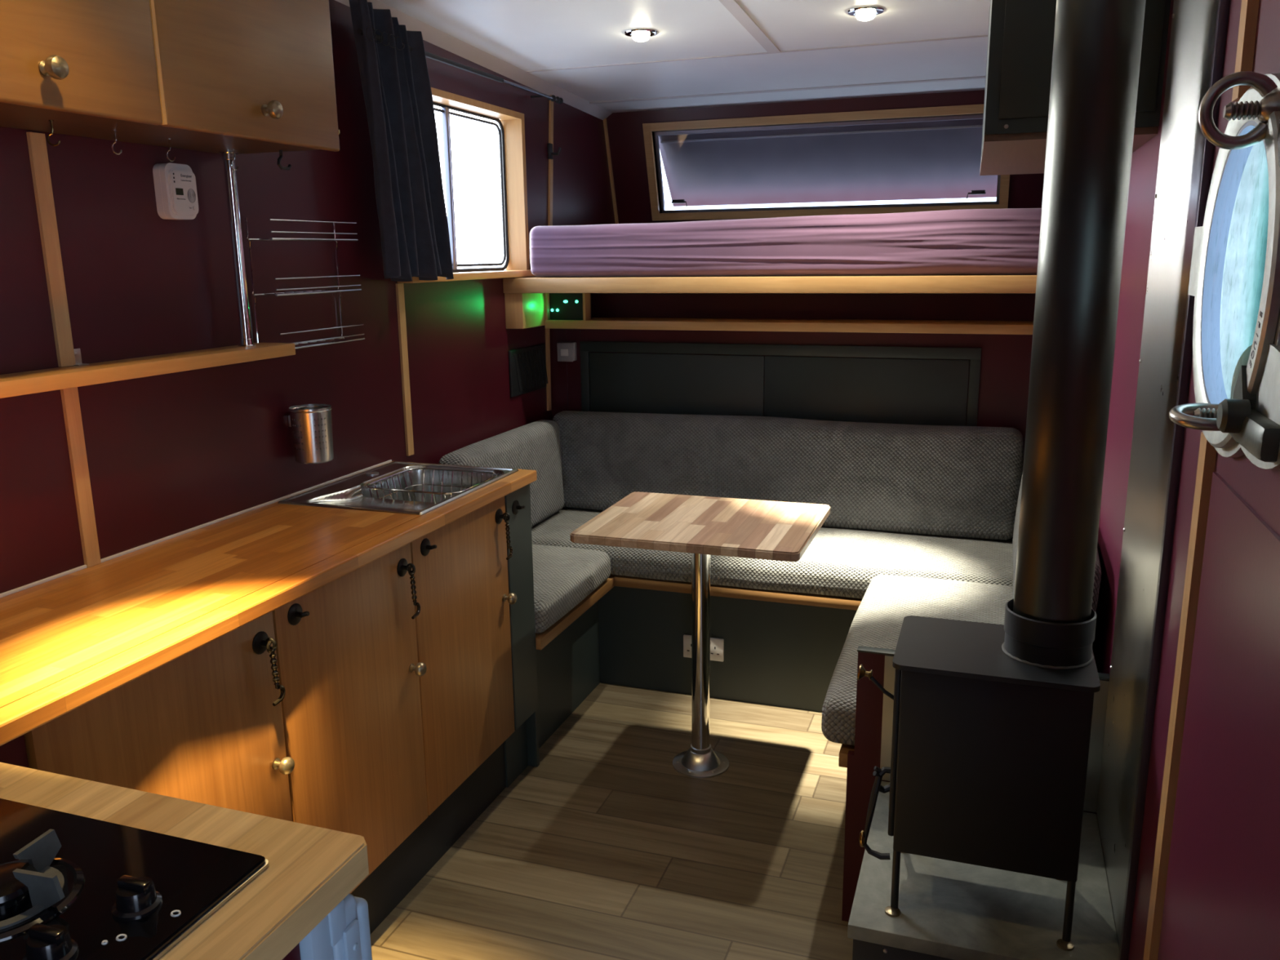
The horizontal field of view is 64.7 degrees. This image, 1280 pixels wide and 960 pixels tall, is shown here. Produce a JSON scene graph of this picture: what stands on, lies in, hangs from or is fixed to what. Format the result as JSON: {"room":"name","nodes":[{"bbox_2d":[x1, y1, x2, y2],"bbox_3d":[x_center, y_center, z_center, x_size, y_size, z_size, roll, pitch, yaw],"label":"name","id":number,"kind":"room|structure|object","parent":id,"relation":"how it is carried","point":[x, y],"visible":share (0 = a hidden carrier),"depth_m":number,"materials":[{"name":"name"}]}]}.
{"room":"camper van interior","nodes":[
{"label":"camper van interior","id":0,"kind":"room"},
{"bbox_2d":[0,0,615,593],"bbox_3d":[-1.027,-0.192,2.414,0.085,2.450,5.650,4,13,19],"label":"wall","id":1,"kind":"structure","parent":0,"point":[169,454],"depth_m":2.42,"materials":[{"name":"red paint"}]},
{"bbox_2d":[26,132,75,366],"bbox_3d":[-1.126,-0.436,1.935,0.008,0.435,0.033,4,13,19],"label":"trim","id":2,"kind":"structure","parent":1,"relation":"attached to","point":[37,144],"depth_m":1.93,"materials":[{"name":"brown wood"}]},
{"bbox_2d":[60,386,101,567],"bbox_3d":[-1.122,-0.010,2.027,0.008,0.378,0.033,4,13,19],"label":"trim","id":3,"kind":"structure","parent":1,"relation":"attached to","point":[69,397],"depth_m":2.02,"materials":[{"name":"brown wood"}]},
{"bbox_2d":[0,342,295,398],"bbox_3d":[-1.133,-0.170,1.812,0.108,0.028,1.462,4,13,19],"label":"wall shelf","id":4,"kind":"object","parent":1,"relation":"attached to","point":[11,384],"visible":1,"depth_m":2.02,"materials":[{"name":"brown wood"}]},
{"bbox_2d":[73,348,89,365],"bbox_3d":[-1.110,-0.243,2.000,0.020,0.032,0.025,4,13,19],"label":"bracket","id":5,"kind":"object","parent":4,"relation":"on","point":[77,356],"visible":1,"depth_m":2.01,"materials":[{"name":"metal"}]},
{"bbox_2d":[218,150,256,346],"bbox_3d":[-0.930,-0.530,2.338,0.042,0.440,0.042,4,13,19],"label":"tube","id":6,"kind":"object","parent":4,"relation":"on","point":[246,340],"visible":0.95,"depth_m":2.33,"materials":[{"name":"silver metal"}]},
{"bbox_2d":[218,150,238,159],"bbox_3d":[-0.933,-0.735,2.292,0.042,0.019,0.042,4,13,19],"label":"socket","id":7,"kind":"object","parent":6,"relation":"attached to","point":[226,154],"depth_m":2.28,"materials":[{"name":"silver metal"}]},
{"bbox_2d":[237,337,256,346],"bbox_3d":[-0.927,-0.324,2.384,0.042,0.019,0.042,4,13,19],"label":"socket","id":8,"kind":"object","parent":6,"relation":"attached to","point":[244,342],"depth_m":2.37,"materials":[{"name":"silver metal"}]},
{"bbox_2d":[0,0,339,154],"bbox_3d":[-1.060,-0.814,1.536,0.346,0.478,1.572,4,13,19],"label":"upper cabinet","id":9,"kind":"object","parent":1,"relation":"attached to","point":[210,76],"visible":0.99,"depth_m":1.83,"materials":[{"name":"brown wood"}]},
{"bbox_2d":[46,120,60,146],"bbox_3d":[-1.018,-0.601,1.753,0.022,0.044,0.008,-3,13,-10],"label":"hook","id":10,"kind":"object","parent":9,"relation":"attached to","point":[51,121],"visible":1,"depth_m":1.75,"materials":[{"name":"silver metal"}]},
{"bbox_2d":[111,129,122,155],"bbox_3d":[-0.983,-0.633,1.896,0.008,0.044,0.024,4,13,19],"label":"hook","id":11,"kind":"object","parent":9,"relation":"attached to","point":[114,131],"visible":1,"depth_m":1.89,"materials":[{"name":"silver metal"}]},
{"bbox_2d":[165,137,175,161],"bbox_3d":[-0.948,-0.665,2.039,0.008,0.044,0.024,4,13,19],"label":"hook","id":12,"kind":"object","parent":9,"relation":"attached to","point":[168,139],"visible":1,"depth_m":2.04,"materials":[{"name":"silver metal"}]},
{"bbox_2d":[230,149,239,170],"bbox_3d":[-0.904,-0.713,2.251,0.008,0.046,0.025,4,13,19],"label":"hook","id":13,"kind":"object","parent":9,"relation":"attached to","point":[233,159],"visible":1,"depth_m":2.25,"materials":[{"name":"silver metal"}]},
{"bbox_2d":[277,150,291,169],"bbox_3d":[-0.806,-0.724,2.288,0.008,0.043,0.045,4,13,19],"label":"hook","id":14,"kind":"object","parent":9,"relation":"attached to","point":[281,154],"visible":1,"depth_m":2.28,"materials":[{"name":"black metal"}]},
{"bbox_2d":[152,163,198,219],"bbox_3d":[-1.006,-0.626,2.197,0.042,0.116,0.082,4,13,19],"label":"fire alarm","id":15,"kind":"object","parent":1,"relation":"attached to","point":[175,184],"visible":1,"depth_m":2.17,"materials":[{"name":"white plastic"}]},
{"bbox_2d":[187,188,195,203],"bbox_3d":[-0.981,-0.622,2.212,0.001,0.030,0.024,4,13,19],"label":"speaker grille","id":16,"kind":"object","parent":15,"relation":"attached to","point":[191,192],"depth_m":2.21,"materials":[{"name":"white plastic"}]},
{"bbox_2d":[0,459,391,598],"bbox_3d":[-1.054,0.130,2.253,0.006,0.008,1.800,4,13,19],"label":"trim","id":17,"kind":"structure","parent":1,"relation":"attached to","point":[117,555],"depth_m":2.29,"materials":[{"name":"brown wood"}]},
{"bbox_2d":[244,217,364,348],"bbox_3d":[-0.851,-0.507,2.603,0.079,0.317,0.356,4,13,19],"label":"spice rack","id":18,"kind":"object","parent":1,"relation":"attached to","point":[322,341],"visible":0.89,"depth_m":2.58,"materials":[{"name":"silver metal"}]},
{"bbox_2d":[288,404,333,463],"bbox_3d":[-0.853,-0.120,2.629,0.112,0.142,0.108,4,13,19],"label":"utensil cup","id":19,"kind":"object","parent":1,"relation":"attached to","point":[302,419],"visible":1,"depth_m":2.59,"materials":[{"name":"silver metal"}]},
{"bbox_2d":[395,283,413,456],"bbox_3d":[-0.726,-0.337,3.121,0.008,0.530,0.032,4,13,19],"label":"trim","id":20,"kind":"structure","parent":1,"relation":"attached to","point":[399,286],"depth_m":3.12,"materials":[{"name":"brown wood"}]},
{"bbox_2d":[356,28,563,103],"bbox_3d":[-0.556,-1.326,3.302,0.092,0.024,1.330,4,13,19],"label":"pole","id":21,"kind":"object","parent":1,"relation":"attached to","point":[437,58],"visible":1,"depth_m":3.29,"materials":[{"name":"black metal"}]},
{"bbox_2d":[348,0,453,281],"bbox_3d":[-0.678,-0.951,2.906,0.105,0.745,0.402,4,13,19],"label":"curtain","id":22,"kind":"object","parent":21,"relation":"hanging from","point":[413,222],"visible":1,"depth_m":2.87,"materials":[{"name":"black fabric"}]},
{"bbox_2d":[397,87,534,283],"bbox_3d":[-0.598,-0.985,3.432,0.140,0.595,0.940,4,13,19],"label":"window","id":23,"kind":"structure","parent":1,"relation":"in","point":[511,131],"depth_m":3.78,"materials":[{"name":"brown wood"}]},
{"bbox_2d":[334,0,612,119],"bbox_3d":[-0.532,-1.428,3.427,0.045,0.129,2.360,4,13,19],"label":"trim","id":24,"kind":"structure","parent":1,"relation":"attached to","point":[436,37],"depth_m":3.45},
{"bbox_2d":[508,343,548,397],"bbox_3d":[-0.433,-0.430,3.944,0.016,0.175,0.318,4,13,19],"label":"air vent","id":25,"kind":"object","parent":1,"relation":"in","point":[526,366],"visible":1,"depth_m":3.92,"materials":[{"name":"black plastic"}]},
{"bbox_2d":[545,328,551,410],"bbox_3d":[-0.374,-0.461,4.123,0.008,0.355,0.036,4,13,19],"label":"trim","id":26,"kind":"structure","parent":1,"relation":"attached to","point":[547,330],"depth_m":4.12,"materials":[{"name":"brown wood"}]},
{"bbox_2d":[547,94,553,226],"bbox_3d":[-0.357,-1.163,4.042,0.008,0.720,0.096,4,13,19],"label":"trim","id":27,"kind":"structure","parent":1,"relation":"attached to","point":[551,103],"depth_m":4.03,"materials":[{"name":"brown wood"}]},
{"bbox_2d":[546,142,561,159],"bbox_3d":[-0.338,-1.304,4.006,0.051,0.060,0.032,4,13,19],"label":"hook","id":28,"kind":"object","parent":1,"relation":"attached to","point":[549,146],"visible":1,"depth_m":4.00,"materials":[{"name":"black metal"}]},
{"bbox_2d":[603,118,618,223],"bbox_3d":[-0.119,-1.298,4.705,0.012,0.750,0.239,4,13,19],"label":"trim","id":29,"kind":"structure","parent":1,"relation":"attached to","point":[605,123],"depth_m":4.63,"materials":[{"name":"brown wood"}]},
{"bbox_2d":[589,75,985,103],"bbox_3d":[0.688,-1.538,3.968,1.985,0.006,0.025,4,13,19],"label":"trim","id":30,"kind":"structure","parent":1,"relation":"attached to","point":[980,77],"depth_m":3.99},
{"bbox_2d":[370,682,853,959],"bbox_3d":[-0.190,1.180,1.911,1.985,0.030,4.700,4,13,19],"label":"floor","id":31,"kind":"structure","parent":0,"point":[601,849],"depth_m":2.68,"materials":[{"name":"wood"}]},
{"bbox_2d":[0,484,539,933],"bbox_3d":[-0.804,0.617,2.310,0.494,0.911,1.766,4,13,19],"label":"base cabinet","id":32,"kind":"object","parent":31,"relation":"on","point":[391,702],"visible":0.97,"depth_m":2.24,"materials":[{"name":"brown wood"}]},
{"bbox_2d":[0,461,537,746],"bbox_3d":[-0.821,0.159,2.197,0.485,0.031,1.784,4,13,19],"label":"countertop","id":33,"kind":"structure","parent":32,"relation":"on","point":[67,642],"depth_m":1.89,"materials":[{"name":"brown wood"}]},
{"bbox_2d":[277,461,518,515],"bbox_3d":[-0.637,0.084,2.768,0.419,0.154,0.536,4,13,19],"label":"sink","id":34,"kind":"object","parent":33,"relation":"in","point":[352,492],"visible":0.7,"depth_m":2.84,"materials":[{"name":"silver metal"}]},
{"bbox_2d":[366,467,497,502],"bbox_3d":[-0.578,0.061,2.850,0.300,0.128,0.278,4,13,19],"label":"wire basket","id":35,"kind":"object","parent":34,"relation":"in","point":[406,487],"visible":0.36,"depth_m":2.92,"materials":[{"name":"silver metal"}]},
{"bbox_2d":[282,942,301,959],"bbox_3d":[-0.939,0.908,1.031,1.102,0.902,0.700,4,13,19],"label":"panel","id":36,"kind":"object","parent":31,"relation":"on","point":[295,954],"visible":0.02,"depth_m":0.99,"materials":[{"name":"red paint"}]},
{"bbox_2d":[0,762,368,959],"bbox_3d":[-0.935,0.445,0.938,1.120,0.040,0.726,4,13,19],"label":"countertop","id":37,"kind":"structure","parent":36,"relation":"on","point":[311,869],"depth_m":1.07,"materials":[{"name":"brown wood"}]},
{"bbox_2d":[0,798,268,959],"bbox_3d":[-0.716,0.412,0.876,0.530,0.046,0.530,4,13,19],"label":"gas hob","id":38,"kind":"object","parent":37,"relation":"in","point":[73,886],"visible":1,"depth_m":0.98,"materials":[{"name":"black glass"}]},
{"bbox_2d":[299,893,372,959],"bbox_3d":[-0.639,0.907,1.017,0.564,0.902,0.572,4,13,19],"label":"towel","id":39,"kind":"object","parent":31,"relation":"on","point":[344,933],"visible":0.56,"depth_m":1.05,"materials":[{"name":"blue fabric"}]},
{"bbox_2d":[535,576,614,748],"bbox_3d":[-0.418,0.605,3.473,0.475,0.418,0.633,4,13,19],"label":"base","id":40,"kind":"object","parent":31,"relation":"on","point":[568,662],"visible":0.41,"depth_m":3.42,"materials":[{"name":"green paint"}]},
{"bbox_2d":[532,544,610,633],"bbox_3d":[-0.418,0.341,3.403,0.495,0.125,0.610,4,13,19],"label":"seat cushion","id":41,"kind":"object","parent":40,"relation":"on","point":[563,577],"visible":0.38,"depth_m":3.32,"materials":[{"name":"grey fabric"}]},
{"bbox_2d":[438,419,564,526],"bbox_3d":[-0.486,0.020,3.693,0.133,0.379,0.832,4,13,19],"label":"cushion","id":42,"kind":"object","parent":41,"relation":"on","point":[536,445],"visible":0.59,"depth_m":3.76,"materials":[{"name":"grey fabric"}]},
{"bbox_2d":[569,491,830,777],"bbox_3d":[0.199,0.499,3.056,0.650,0.791,0.544,4,13,19],"label":"pedestal table","id":43,"kind":"object","parent":31,"relation":"on","point":[701,526],"visible":1,"depth_m":2.99,"materials":[{"name":"brown wood"}]},
{"bbox_2d":[598,574,862,712],"bbox_3d":[0.489,0.527,3.773,1.981,0.418,0.545,4,13,19],"label":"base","id":44,"kind":"object","parent":31,"relation":"on","point":[782,648],"visible":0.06,"depth_m":3.54,"materials":[{"name":"green paint"}]},
{"bbox_2d":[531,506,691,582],"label":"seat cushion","id":45,"kind":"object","parent":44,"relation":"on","point":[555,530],"depth_m":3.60,"materials":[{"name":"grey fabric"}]},
{"bbox_2d":[683,634,724,662],"bbox_3d":[0.225,0.596,3.581,0.147,0.083,0.012,4,13,19],"label":"double socket","id":46,"kind":"object","parent":44,"relation":"attached to","point":[717,645],"visible":0.55,"depth_m":3.57,"materials":[{"name":"white plastic"}]},
{"bbox_2d":[710,526,1013,599],"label":"seat cushion","id":47,"kind":"object","parent":44,"relation":"on","point":[846,562],"depth_m":3.42,"materials":[{"name":"grey fabric"}]},
{"bbox_2d":[552,410,1023,540],"bbox_3d":[0.495,-0.037,3.844,1.796,0.401,0.143,4,13,19],"label":"cushion","id":48,"kind":"object","parent":47,"relation":"on","point":[934,480],"visible":0.77,"depth_m":3.73,"materials":[{"name":"grey fabric"}]},
{"bbox_2d":[838,743,854,768],"bbox_3d":[0.900,0.740,2.793,0.550,0.418,1.074,4,13,19],"label":"seat","id":49,"kind":"object","parent":31,"relation":"on","point":[844,749],"visible":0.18,"depth_m":2.35,"materials":[{"name":"brown wood"}]},
{"bbox_2d":[821,574,1013,745],"bbox_3d":[0.865,0.472,2.736,0.615,0.130,1.058,4,13,19],"label":"seat cushion","id":50,"kind":"object","parent":49,"relation":"on","point":[877,621],"visible":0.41,"depth_m":2.87,"materials":[{"name":"grey fabric"}]},
{"bbox_2d":[1012,473,1022,598],"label":"cushion","id":51,"kind":"object","parent":50,"relation":"on","point":[1015,543],"depth_m":3.13,"materials":[{"name":"grey fabric"}]},
{"bbox_2d":[1091,549,1101,613],"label":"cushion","id":52,"kind":"object","parent":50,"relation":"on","point":[1097,579],"depth_m":2.15,"materials":[{"name":"grey fabric"}]},
{"bbox_2d":[841,645,1109,921],"bbox_3d":[0.727,0.726,2.250,0.527,0.687,0.031,4,13,19],"label":"wall","id":53,"kind":"structure","parent":31,"relation":"on","point":[874,708],"depth_m":2.27,"materials":[{"name":"red paint"}]},
{"bbox_2d":[847,781,1119,959],"bbox_3d":[0.673,0.936,2.015,0.451,0.380,0.532,4,13,19],"label":"hearth","id":54,"kind":"object","parent":31,"relation":"on","point":[950,910],"visible":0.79,"depth_m":1.84,"materials":[{"name":"stone"}]},
{"bbox_2d":[857,615,1100,951],"bbox_3d":[0.599,0.532,1.851,0.392,0.482,0.258,4,13,19],"label":"wood stove","id":55,"kind":"object","parent":54,"relation":"on","point":[990,748],"visible":0.99,"depth_m":1.73,"materials":[{"name":"grey metal"}]},
{"bbox_2d":[1001,0,1146,669],"bbox_3d":[0.704,-0.390,1.615,0.150,1.422,0.150,4,13,19],"label":"flue","id":56,"kind":"object","parent":55,"relation":"on","point":[1050,620],"visible":1,"depth_m":1.60,"materials":[{"name":"black metal"}]},
{"bbox_2d":[377,0,990,112],"bbox_3d":[-0.101,-1.161,1.738,2.185,0.286,5.620,4,13,19],"label":"ceiling","id":57,"kind":"structure","parent":0,"point":[528,35],"depth_m":3.30,"materials":[{"name":"white paint"}]},
{"bbox_2d":[624,29,657,41],"bbox_3d":[0.003,-1.378,3.144,0.104,0.026,0.104,4,13,19],"label":"recessed light","id":58,"kind":"object","parent":57,"relation":"in","point":[638,35],"visible":1,"depth_m":3.12,"materials":[{"name":"silver metal"}]},
{"bbox_2d":[718,0,780,53],"bbox_3d":[-0.103,-1.148,1.817,0.040,0.147,3.360,4,13,19],"label":"trim","id":59,"kind":"structure","parent":57,"relation":"attached to","point":[733,6],"depth_m":3.03,"materials":[{"name":"white plastic"}]},
{"bbox_2d":[524,35,987,72],"bbox_3d":[0.480,-1.432,3.380,1.985,0.004,0.010,4,13,19],"label":"trim","id":60,"kind":"structure","parent":57,"relation":"attached to","point":[983,36],"depth_m":3.40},
{"bbox_2d":[847,6,884,21],"bbox_3d":[0.648,-1.333,2.902,0.104,0.026,0.104,4,13,19],"label":"recessed light","id":61,"kind":"object","parent":57,"relation":"in","point":[865,13],"visible":1,"depth_m":2.88,"materials":[{"name":"silver metal"}]},
{"bbox_2d":[549,293,1035,538],"bbox_3d":[0.581,-0.014,3.938,1.985,1.400,0.040,4,13,19],"label":"wall","id":62,"kind":"structure","parent":0,"point":[1006,359],"depth_m":3.72,"materials":[{"name":"red paint"}]},
{"bbox_2d":[563,328,568,409],"bbox_3d":[-0.303,-0.460,4.127,0.010,0.350,0.006,4,13,19],"label":"trim","id":63,"kind":"structure","parent":62,"relation":"attached to","point":[564,330],"depth_m":4.13,"materials":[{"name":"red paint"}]},
{"bbox_2d":[556,342,577,361],"bbox_3d":[-0.295,-0.519,4.093,0.074,0.076,0.040,4,13,19],"label":"wall switch","id":64,"kind":"object","parent":62,"relation":"attached to","point":[566,351],"visible":1,"depth_m":4.08,"materials":[{"name":"white plastic"}]},
{"bbox_2d":[575,328,581,410],"bbox_3d":[-0.248,-0.456,4.107,0.017,0.350,0.008,4,13,19],"label":"trim","id":65,"kind":"structure","parent":62,"relation":"attached to","point":[577,331],"depth_m":4.10,"materials":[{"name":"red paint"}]},
{"bbox_2d":[502,274,1036,328],"bbox_3d":[0.625,-0.712,3.937,1.985,0.184,1.160,4,13,19],"label":"raised bed","id":66,"kind":"object","parent":62,"relation":"attached to","point":[524,296],"visible":0.71,"depth_m":3.42,"materials":[{"name":"brown wood"}]},
{"bbox_2d":[529,208,1041,277],"bbox_3d":[0.658,-0.898,3.876,1.895,0.209,1.092,4,13,19],"label":"mattress","id":67,"kind":"object","parent":66,"relation":"on","point":[1002,241],"visible":0.94,"depth_m":3.36,"materials":[{"name":"fabric"}]},
{"bbox_2d":[579,341,981,426],"bbox_3d":[0.487,-0.342,3.866,1.535,0.352,0.016,4,13,19],"label":"panel","id":68,"kind":"object","parent":62,"relation":"attached to","point":[920,392],"visible":0.69,"depth_m":3.83,"materials":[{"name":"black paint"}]},
{"bbox_2d":[544,293,1033,334],"bbox_3d":[0.567,-0.635,3.671,1.913,0.176,0.200,4,13,19],"label":"shelf","id":69,"kind":"object","parent":62,"relation":"attached to","point":[940,326],"visible":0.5,"depth_m":3.62,"materials":[{"name":"brown wood"}]},
{"bbox_2d":[549,293,591,319],"bbox_3d":[-0.269,-0.688,3.914,0.146,0.133,0.080,4,13,19],"label":"controller","id":70,"kind":"object","parent":69,"relation":"on","point":[563,306],"visible":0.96,"depth_m":3.89,"materials":[{"name":"black plastic"}]},
{"bbox_2d":[606,89,1044,223],"bbox_3d":[0.822,-1.250,4.413,2.085,0.840,0.302,4,13,19],"label":"wall","id":71,"kind":"structure","parent":0,"point":[625,130],"depth_m":4.38,"materials":[{"name":"red paint"}]},
{"bbox_2d":[591,293,1035,293],"bbox_3d":[0.728,-0.777,4.227,1.985,0.040,0.910,4,13,19],"label":"trim","id":72,"kind":"structure","parent":71,"relation":"attached to","point":[592,293],"depth_m":3.79,"materials":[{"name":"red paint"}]},
{"bbox_2d":[642,104,1009,220],"bbox_3d":[0.791,-1.360,4.401,1.550,0.414,0.277,4,13,19],"label":"window","id":73,"kind":"structure","parent":71,"relation":"in","point":[932,157],"depth_m":4.41,"materials":[{"name":"brown wood"}]},
{"bbox_2d":[1092,0,1279,959],"bbox_3d":[0.921,-0.068,1.746,0.070,2.450,5.650,4,13,19],"label":"wall","id":74,"kind":"structure","parent":0,"point":[1260,487],"depth_m":1.58,"materials":[{"name":"red paint"}]},
{"bbox_2d":[979,0,1170,175],"bbox_3d":[0.965,-0.989,2.330,0.335,0.478,0.960,4,13,19],"label":"upper cabinet","id":75,"kind":"object","parent":74,"relation":"attached to","point":[1020,35],"visible":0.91,"depth_m":1.94,"materials":[{"name":"green paint"}]},
{"bbox_2d":[1096,0,1230,959],"bbox_3d":[0.866,-0.157,1.695,0.012,1.884,0.533,4,13,19],"label":"sheet","id":76,"kind":"object","parent":74,"relation":"attached to","point":[1198,31],"visible":1,"depth_m":1.68,"materials":[{"name":"silver metal"}]},
{"bbox_2d":[1143,431,1216,959],"bbox_3d":[0.718,0.589,1.403,0.012,1.322,0.040,4,13,19],"label":"trim","id":77,"kind":"structure","parent":74,"relation":"attached to","point":[1207,452],"depth_m":1.32,"materials":[{"name":"brown wood"}]},
{"bbox_2d":[1157,471,1279,959],"bbox_3d":[0.510,0.719,0.808,0.005,1.232,1.222,4,13,19],"label":"door","id":78,"kind":"structure","parent":74,"relation":"in","point":[1222,899],"depth_m":1.08,"materials":[{"name":"red paint"}]},
{"bbox_2d":[1168,71,1279,469],"bbox_3d":[0.669,-0.228,1.113,0.154,0.416,0.575,4,13,19],"label":"window","id":79,"kind":"structure","parent":74,"relation":"in","point":[1234,285],"depth_m":1.13,"materials":[{"name":"glass"}]},
{"bbox_2d":[1231,0,1259,102],"bbox_3d":[0.718,-0.740,1.158,0.012,0.578,0.065,4,13,19],"label":"trim","id":80,"kind":"structure","parent":74,"relation":"attached to","point":[1249,8],"depth_m":1.18,"materials":[{"name":"brown wood"}]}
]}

